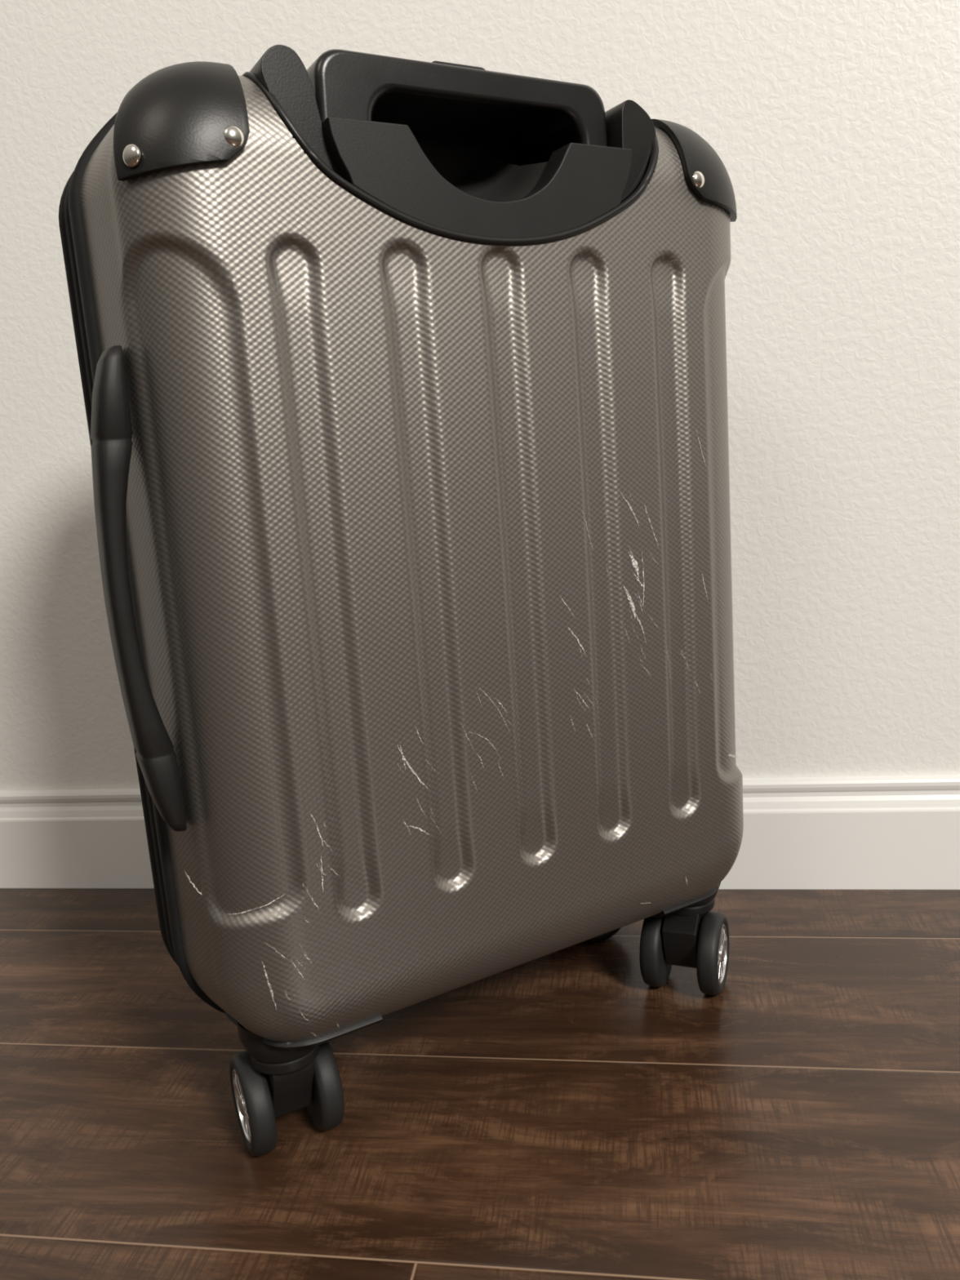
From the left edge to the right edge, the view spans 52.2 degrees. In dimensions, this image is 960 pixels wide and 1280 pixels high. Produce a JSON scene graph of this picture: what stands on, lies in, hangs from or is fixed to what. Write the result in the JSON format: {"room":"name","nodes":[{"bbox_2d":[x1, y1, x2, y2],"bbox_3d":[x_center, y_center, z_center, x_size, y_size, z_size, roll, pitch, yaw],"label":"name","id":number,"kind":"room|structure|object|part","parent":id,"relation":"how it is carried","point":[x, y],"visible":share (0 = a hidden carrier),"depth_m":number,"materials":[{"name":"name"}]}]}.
{"room":"room in home","nodes":[
{"label":"room in home","id":0,"kind":"room"},
{"bbox_2d":[0,888,959,1279],"bbox_3d":[-0.170,0.651,-1.177,6.000,0.050,4.412,-2,11,9],"label":"floor","id":1,"kind":"structure","parent":0,"point":[562,1114],"depth_m":0.57,"materials":[{"name":"brown wood"}]},
{"bbox_2d":[58,44,743,1155],"bbox_3d":[-0.038,-0.023,0.625,0.396,0.576,0.232,-10,12,-29],"label":"suitcase","id":2,"kind":"object","parent":1,"relation":"on","point":[404,381],"visible":1,"depth_m":0.50,"materials":[{"name":"grey plastic"}]},
{"bbox_3d":[-0.167,-0.019,0.469,0.022,0.234,0.026,-10,12,-29],"label":"handle","id":3,"kind":"part","parent":2,"relation":"part of","materials":[{"name":"black plastic"}]},
{"bbox_3d":[-0.099,0.215,0.544,0.071,0.018,0.062,-10,12,-29],"label":"wheel plate","id":4,"kind":"part","parent":2,"relation":"part of","materials":[{"name":"black plastic"}]},
{"bbox_3d":[0.135,0.173,0.673,0.071,0.018,0.062,-10,12,-29],"label":"wheel plate","id":5,"kind":"part","parent":2,"relation":"part of","materials":[{"name":"black plastic"}]},
{"bbox_2d":[0,0,959,791],"bbox_3d":[0.067,-1.071,0.662,6.000,2.600,0.100,-2,11,9],"label":"wall","id":6,"kind":"structure","parent":0,"point":[833,126],"depth_m":0.77,"materials":[{"name":"white paint"}]},
{"bbox_2d":[0,774,959,889],"bbox_3d":[0.148,0.168,0.843,6.000,0.094,0.012,-2,11,9],"label":"baseboard","id":7,"kind":"structure","parent":6,"relation":"attached to","point":[859,833],"depth_m":0.82,"materials":[{"name":"white paint"}]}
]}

